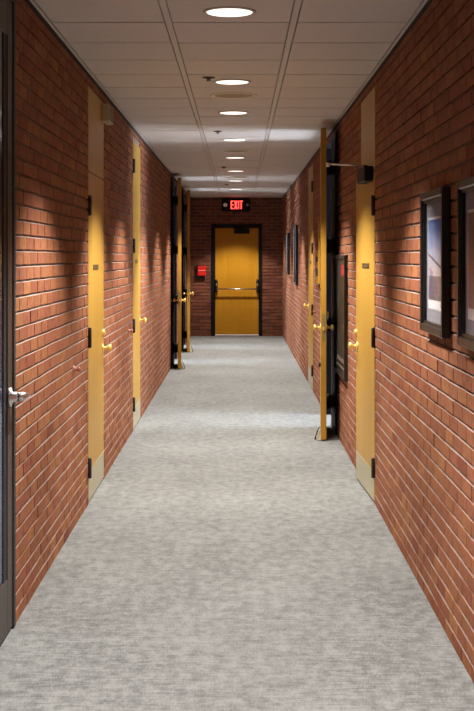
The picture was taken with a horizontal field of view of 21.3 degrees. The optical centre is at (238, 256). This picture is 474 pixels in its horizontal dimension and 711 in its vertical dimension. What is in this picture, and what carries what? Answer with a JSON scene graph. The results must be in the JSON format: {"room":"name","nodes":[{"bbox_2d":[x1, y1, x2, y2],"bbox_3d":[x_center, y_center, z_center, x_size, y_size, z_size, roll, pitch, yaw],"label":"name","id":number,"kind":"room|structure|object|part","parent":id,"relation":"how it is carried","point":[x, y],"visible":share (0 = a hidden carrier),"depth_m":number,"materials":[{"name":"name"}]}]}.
{"room":"school corridor","nodes":[
{"label":"school corridor","id":0,"kind":"room"},
{"bbox_2d":[16,0,190,622],"bbox_3d":[-1.047,0.193,10.650,0.161,2.801,29.300,0,0,0],"label":"wall","id":1,"kind":"structure","parent":0,"point":[52,88],"depth_m":6.99,"materials":[{"name":"red brick"}]},
{"bbox_2d":[0,0,30,644],"bbox_3d":[-0.965,0.206,4.815,0.146,2.771,1.230,0,0,0],"label":"door","id":2,"kind":"structure","parent":1,"relation":"in","point":[9,396],"depth_m":5.28,"materials":[{"name":"black metal"}]},
{"bbox_3d":[-0.981,0.212,4.787,0.006,2.280,0.855,0,0,0],"label":"glass pane","id":3,"kind":"part","parent":2,"relation":"part of","materials":[{"name":"black glass"}]},
{"bbox_3d":[-1.000,0.206,4.815,0.076,2.771,1.230,0,0,0],"label":"frame","id":4,"kind":"part","parent":2,"relation":"part of","materials":[{"name":"black metal"}]},
{"bbox_3d":[-0.930,0.592,5.347,0.076,0.084,0.148,0,0,0],"label":"lever handle","id":5,"kind":"part","parent":2,"relation":"part of","materials":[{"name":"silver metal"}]},
{"bbox_2d":[71,365,79,372],"bbox_3d":[-0.953,0.658,7.365,0.051,0.044,0.044,0,0,0],"label":"door stop","id":6,"kind":"object","parent":1,"relation":"attached to","point":[74,368],"visible":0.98,"depth_m":7.35,"materials":[{"name":"brown rubber"}]},
{"bbox_2d":[87,87,103,178],"bbox_3d":[-0.991,-0.824,8.555,0.045,0.542,0.922,0,0,0],"label":"transom panel","id":7,"kind":"object","parent":1,"relation":"attached to","point":[95,125],"visible":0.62,"depth_m":8.50,"materials":[{"name":"brown wood"}]},
{"bbox_2d":[87,172,111,501],"bbox_3d":[-0.958,0.517,8.548,0.111,2.125,0.934,0,0,0],"label":"door","id":8,"kind":"structure","parent":1,"relation":"in","point":[96,332],"depth_m":8.50,"materials":[{"name":"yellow wood"}]},
{"bbox_3d":[-0.966,0.072,8.508,0.004,0.036,0.300,0,0,0],"label":"name plate","id":9,"kind":"part","parent":8,"relation":"part of","materials":[{"name":"brown"}]},
{"bbox_3d":[-0.967,1.482,8.555,0.002,0.190,0.896,0,0,0],"label":"kick plate","id":10,"kind":"part","parent":8,"relation":"part of","materials":[{"name":"metal"}]},
{"bbox_3d":[-0.935,0.649,8.945,0.066,0.064,0.064,0,0,0],"label":"knob","id":11,"kind":"part","parent":8,"relation":"part of","materials":[{"name":"gold metal"}]},
{"bbox_2d":[101,104,112,124],"bbox_3d":[-0.940,-1.014,9.005,0.056,0.122,0.290,0,0,0],"label":"wall box","id":12,"kind":"object","parent":1,"relation":"attached to","point":[106,109],"visible":1,"depth_m":8.86,"materials":[{"name":"beige plastic"}]},
{"bbox_2d":[109,106,112,121],"bbox_3d":[-0.913,-1.014,9.005,0.004,0.090,0.250,0,0,0],"label":"grille","id":13,"kind":"object","parent":12,"relation":"attached to","point":[110,108],"depth_m":8.95,"materials":[{"name":"brown"}]},
{"bbox_2d":[24,0,190,198],"bbox_3d":[-0.976,-1.167,10.600,0.024,0.028,29.200,0,0,0],"label":"trim","id":14,"kind":"structure","parent":1,"relation":"attached to","point":[28,2],"depth_m":7.81,"materials":[{"name":"black metal"}]},
{"bbox_2d":[132,141,145,428],"bbox_3d":[-0.958,0.259,11.923,0.111,2.643,0.864,0,0,0],"label":"door","id":15,"kind":"structure","parent":1,"relation":"in","point":[136,320],"depth_m":11.90,"materials":[{"name":"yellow wood"}]},
{"bbox_3d":[-0.967,1.482,11.930,0.002,0.190,0.826,0,0,0],"label":"kick plate","id":16,"kind":"part","parent":15,"relation":"part of","materials":[{"name":"metal"}]},
{"bbox_2d":[170,178,176,367],"bbox_3d":[-1.044,0.236,18.751,0.175,2.712,1.602,0,0,0],"label":"trim","id":17,"kind":"structure","parent":1,"relation":"attached to","point":[173,192],"depth_m":18.39,"materials":[{"name":"black metal"}]},
{"bbox_2d":[173,178,185,368],"bbox_3d":[-0.859,0.241,18.183,0.180,2.698,0.925,0,0,-3],"label":"door","id":18,"kind":"structure","parent":1,"relation":"in","point":[177,299],"depth_m":17.73,"materials":[{"name":"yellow wood"}]},
{"bbox_3d":[-0.835,0.612,17.726,0.026,0.240,0.010,0,0,-3],"label":"latch plate","id":19,"kind":"part","parent":18,"relation":"part of","materials":[{"name":"gold metal"}]},
{"bbox_2d":[181,190,185,350],"bbox_3d":[-1.044,0.236,21.951,0.175,2.712,1.602,0,0,0],"label":"door frame","id":20,"kind":"structure","parent":1,"relation":"attached to","point":[183,195],"depth_m":21.71,"materials":[{"name":"black metal"}]},
{"bbox_2d":[183,190,193,351],"bbox_3d":[-0.862,0.241,21.353,0.180,2.698,0.925,0,0,-3],"label":"door","id":21,"kind":"structure","parent":1,"relation":"in","point":[186,293],"depth_m":20.90,"materials":[{"name":"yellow wood"}]},
{"bbox_2d":[30,0,427,197],"bbox_3d":[-0.047,-1.210,10.650,2.162,0.063,29.500,0,0,0],"label":"ceiling","id":22,"kind":"structure","parent":0,"point":[306,62],"depth_m":7.92,"materials":[{"name":"grey"}]},
{"bbox_2d":[202,76,214,80],"bbox_3d":[-0.200,-1.168,8.300,0.084,0.026,0.084,0,0,0],"label":"sprinkler","id":23,"kind":"object","parent":22,"relation":"attached to","point":[208,78],"visible":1,"depth_m":8.28,"materials":[{"name":"black metal"}]},
{"bbox_2d":[203,6,255,17],"bbox_3d":[-0.046,-1.177,6.070,0.256,0.008,0.256,0,0,0],"label":"recessed light","id":24,"kind":"object","parent":22,"relation":"in","point":[223,11],"visible":1,"depth_m":6.04,"materials":[{"name":"beige"}]},
{"bbox_2d":[213,79,250,84],"bbox_3d":[-0.046,-1.177,8.500,0.256,0.008,0.256,0,0,0],"label":"recessed light","id":25,"kind":"object","parent":22,"relation":"in","point":[220,81],"visible":1,"depth_m":8.46,"materials":[{"name":"beige"}]},
{"bbox_2d":[210,92,256,98],"bbox_3d":[-0.040,-1.177,9.220,0.344,0.009,0.344,0,0,0],"label":"ceiling speaker","id":26,"kind":"object","parent":22,"relation":"attached to","point":[223,95],"visible":1,"depth_m":9.18,"materials":[{"name":"beige"}]},
{"bbox_2d":[215,94,251,97],"bbox_3d":[-0.040,-1.175,9.220,0.294,0.005,0.294,0,0,0],"label":"grille","id":27,"kind":"object","parent":26,"relation":"attached to","point":[216,95],"depth_m":9.22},
{"bbox_2d":[218,111,248,114],"bbox_3d":[-0.046,-1.177,10.320,0.256,0.008,0.256,0,0,0],"label":"recessed light","id":28,"kind":"object","parent":22,"relation":"in","point":[219,112],"visible":1,"depth_m":10.28,"materials":[{"name":"beige"}]},
{"bbox_2d":[222,138,246,140],"bbox_3d":[-0.046,-1.177,12.720,0.256,0.008,0.256,0,0,0],"label":"recessed light","id":29,"kind":"object","parent":22,"relation":"in","point":[228,139],"visible":1,"depth_m":12.65,"materials":[{"name":"beige"}]},
{"bbox_2d":[224,156,245,158],"bbox_3d":[-0.046,-1.177,15.000,0.256,0.008,0.256,0,0,0],"label":"recessed light","id":30,"kind":"object","parent":22,"relation":"in","point":[232,157],"visible":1,"depth_m":14.94,"materials":[{"name":"beige"}]},
{"bbox_2d":[220,149,250,152],"bbox_3d":[-0.040,-1.177,14.050,0.344,0.009,0.344,0,0,0],"label":"ceiling speaker","id":31,"kind":"object","parent":22,"relation":"attached to","point":[227,150],"visible":1,"depth_m":13.98,"materials":[{"name":"beige metal"}]},
{"bbox_2d":[225,150,245,151],"bbox_3d":[-0.040,-1.175,14.050,0.294,0.005,0.294,0,0,0],"label":"grille","id":32,"kind":"object","parent":31,"relation":"attached to","point":[225,150],"depth_m":14.02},
{"bbox_2d":[227,170,243,171],"bbox_3d":[-0.046,-1.177,17.350,0.256,0.008,0.256,0,0,0],"label":"recessed light","id":33,"kind":"object","parent":22,"relation":"in","point":[227,170],"visible":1,"depth_m":17.34,"materials":[{"name":"beige"}]},
{"bbox_2d":[225,176,247,177],"bbox_3d":[-0.040,-1.177,18.750,0.344,0.009,0.344,0,0,0],"label":"ceiling speaker","id":34,"kind":"object","parent":22,"relation":"attached to","point":[231,176],"visible":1,"depth_m":18.71,"materials":[{"name":"beige"}]},
{"bbox_2d":[0,336,473,710],"bbox_3d":[-0.047,1.617,10.650,7.042,0.050,29.500,0,0,0],"label":"floor","id":35,"kind":"structure","parent":0,"point":[229,556],"depth_m":6.15,"materials":[{"name":"carpet"}]},
{"bbox_2d":[191,197,282,335],"bbox_3d":[-0.047,0.196,25.280,1.842,2.793,0.160,0,0,0],"label":"wall","id":36,"kind":"structure","parent":0,"point":[205,211],"depth_m":25.20,"materials":[{"name":"red brick"}]},
{"bbox_2d":[196,265,205,278],"bbox_3d":[-0.762,0.312,25.162,0.205,0.280,0.100,0,0,0],"label":"fire alarm box","id":37,"kind":"object","parent":36,"relation":"attached to","point":[200,269],"visible":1,"depth_m":25.12,"materials":[{"name":"red plastic"}]},
{"bbox_2d":[222,199,249,211],"bbox_3d":[-0.060,-1.026,25.133,0.570,0.255,0.135,0,0,0],"label":"exit sign","id":38,"kind":"object","parent":36,"relation":"attached to","point":[228,205],"visible":1,"depth_m":25.11,"materials":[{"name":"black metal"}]},
{"bbox_2d":[211,224,261,335],"bbox_3d":[-0.048,0.469,25.198,1.024,2.245,0.205,0,0,0],"label":"door","id":39,"kind":"structure","parent":36,"relation":"in","point":[236,249],"depth_m":25.21,"materials":[{"name":"wood"}]},
{"bbox_2d":[283,0,473,682],"bbox_3d":[0.953,0.193,10.650,0.161,2.801,29.300,0,0,0],"label":"wall","id":40,"kind":"structure","parent":0,"point":[424,98],"depth_m":6.38,"materials":[{"name":"red brick"}]},
{"bbox_2d":[286,233,289,274],"bbox_3d":[0.853,-0.048,21.900,0.038,0.720,0.600,0,0,0],"label":"framed picture","id":41,"kind":"object","parent":40,"relation":"attached to","point":[287,234],"visible":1,"depth_m":21.60,"materials":[{"name":"black paint"}]},
{"bbox_2d":[294,225,297,285],"bbox_3d":[0.853,-0.018,18.940,0.038,0.900,0.620,0,0,0],"label":"framed picture","id":42,"kind":"object","parent":40,"relation":"attached to","point":[295,226],"visible":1,"depth_m":18.63,"materials":[{"name":"black paint"}]},
{"bbox_2d":[303,164,313,388],"bbox_3d":[0.864,0.241,15.383,0.111,2.678,1.024,0,0,0],"label":"door","id":43,"kind":"structure","parent":40,"relation":"in","point":[310,170],"depth_m":15.40,"materials":[{"name":"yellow wood"}]},
{"bbox_3d":[0.873,1.482,15.390,0.002,0.190,0.986,0,0,0],"label":"kick plate","id":44,"kind":"part","parent":43,"relation":"part of","materials":[{"name":"metal"}]},
{"bbox_2d":[315,222,319,283],"bbox_3d":[0.855,-0.038,13.560,0.038,0.660,0.620,0,0,0],"label":"wall rack","id":45,"kind":"object","parent":40,"relation":"attached to","point":[317,252],"visible":0.68,"depth_m":13.31,"materials":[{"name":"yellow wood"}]},
{"bbox_2d":[313,128,333,439],"bbox_3d":[0.756,0.241,11.323,0.180,2.698,0.925,0,0,3],"label":"door","id":46,"kind":"structure","parent":40,"relation":"in","point":[325,244],"depth_m":10.87,"materials":[{"name":"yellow wood"}]},
{"bbox_3d":[0.677,0.617,10.945,0.066,0.064,0.064,0,0,3],"label":"knob","id":47,"kind":"part","parent":46,"relation":"part of","materials":[{"name":"gold metal"}]},
{"bbox_3d":[0.730,0.612,10.867,0.026,0.240,0.010,0,0,3],"label":"latch plate","id":48,"kind":"part","parent":46,"relation":"part of","materials":[{"name":"gold metal"}]},
{"bbox_3d":[0.791,0.617,10.938,0.066,0.064,0.064,0,0,3],"label":"knob","id":49,"kind":"part","parent":46,"relation":"part of","materials":[{"name":"gold metal"}]},
{"bbox_2d":[326,131,337,434],"bbox_3d":[0.950,0.236,11.986,0.175,2.712,1.472,0,0,0],"label":"trim","id":50,"kind":"structure","parent":40,"relation":"attached to","point":[331,146],"depth_m":11.74,"materials":[{"name":"black metal"}]},
{"bbox_2d":[334,255,347,381],"bbox_3d":[0.859,0.497,10.680,0.030,1.020,1.120,0,0,0],"label":"fire extinguisher cabinet","id":51,"kind":"object","parent":40,"relation":"attached to","point":[340,261],"visible":1,"depth_m":10.52,"materials":[{"name":"black metal"}]},
{"bbox_3d":[0.862,0.497,10.680,0.024,0.950,1.040,0,0,0],"label":"cabinet panel","id":52,"kind":"part","parent":51,"relation":"part of","materials":[{"name":"brown paint"}]},
{"bbox_3d":[0.855,0.117,10.355,0.003,0.090,0.330,0,0,0],"label":"red plate","id":53,"kind":"part","parent":51,"relation":"part of","materials":[{"name":"red plastic"}]},
{"bbox_2d":[326,163,376,501],"bbox_3d":[0.735,0.476,8.554,0.331,2.208,0.934,0,0,-2],"label":"door","id":54,"kind":"structure","parent":40,"relation":"in","point":[364,332],"depth_m":8.48,"materials":[{"name":"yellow wood"}]},
{"bbox_3d":[0.707,-0.602,8.509,0.272,0.052,0.417,0,0,-2],"label":"closer arm","id":55,"kind":"part","parent":54,"relation":"part of","materials":[{"name":"black metal"}]},
{"bbox_3d":[0.808,0.637,8.953,0.066,0.064,0.064,0,0,-2],"label":"knob","id":56,"kind":"part","parent":54,"relation":"part of","materials":[{"name":"gold metal"}]},
{"bbox_3d":[0.855,1.482,8.565,0.003,0.190,0.896,0,0,-2],"label":"kick plate","id":57,"kind":"part","parent":54,"relation":"part of","materials":[{"name":"metal"}]},
{"bbox_3d":[0.855,0.062,8.518,0.004,0.036,0.340,0,0,-2],"label":"name plate","id":58,"kind":"part","parent":54,"relation":"part of","materials":[{"name":"brown"}]},
{"bbox_2d":[282,0,432,198],"bbox_3d":[0.882,-1.167,10.600,0.024,0.028,29.200,0,0,0],"label":"trim","id":59,"kind":"structure","parent":40,"relation":"attached to","point":[429,2],"depth_m":7.75,"materials":[{"name":"black"}]},
{"bbox_2d":[361,87,376,171],"bbox_3d":[0.896,-0.824,8.565,0.045,0.542,0.922,0,0,0],"label":"transom panel","id":60,"kind":"object","parent":40,"relation":"attached to","point":[368,105],"visible":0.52,"depth_m":8.50,"materials":[{"name":"brown wood"}]},
{"bbox_2d":[420,186,449,338],"bbox_3d":[0.854,0.025,5.510,0.036,0.630,0.640,0,0,0],"label":"framed picture","id":61,"kind":"object","parent":40,"relation":"attached to","point":[435,203],"visible":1,"depth_m":5.50,"materials":[{"name":"black paint"}]},
{"bbox_2d":[428,216,440,311],"bbox_3d":[0.861,0.030,5.515,0.003,0.410,0.420,0,0,0],"label":"print","id":62,"kind":"object","parent":61,"relation":"attached to","point":[434,222],"depth_m":5.54,"materials":[{"name":"multicoloured"}]},
{"bbox_2d":[457,176,473,350],"bbox_3d":[0.854,0.025,4.520,0.036,0.630,0.640,0,0,0],"label":"framed picture","id":63,"kind":"object","parent":40,"relation":"attached to","point":[465,187],"visible":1,"depth_m":4.77,"materials":[{"name":"black paint"}]},
{"bbox_2d":[468,209,473,320],"bbox_3d":[0.861,0.030,4.525,0.002,0.410,0.420,0,0,0],"label":"print","id":64,"kind":"object","parent":63,"relation":"attached to","point":[470,211],"depth_m":4.67,"materials":[{"name":"white"}]}
]}

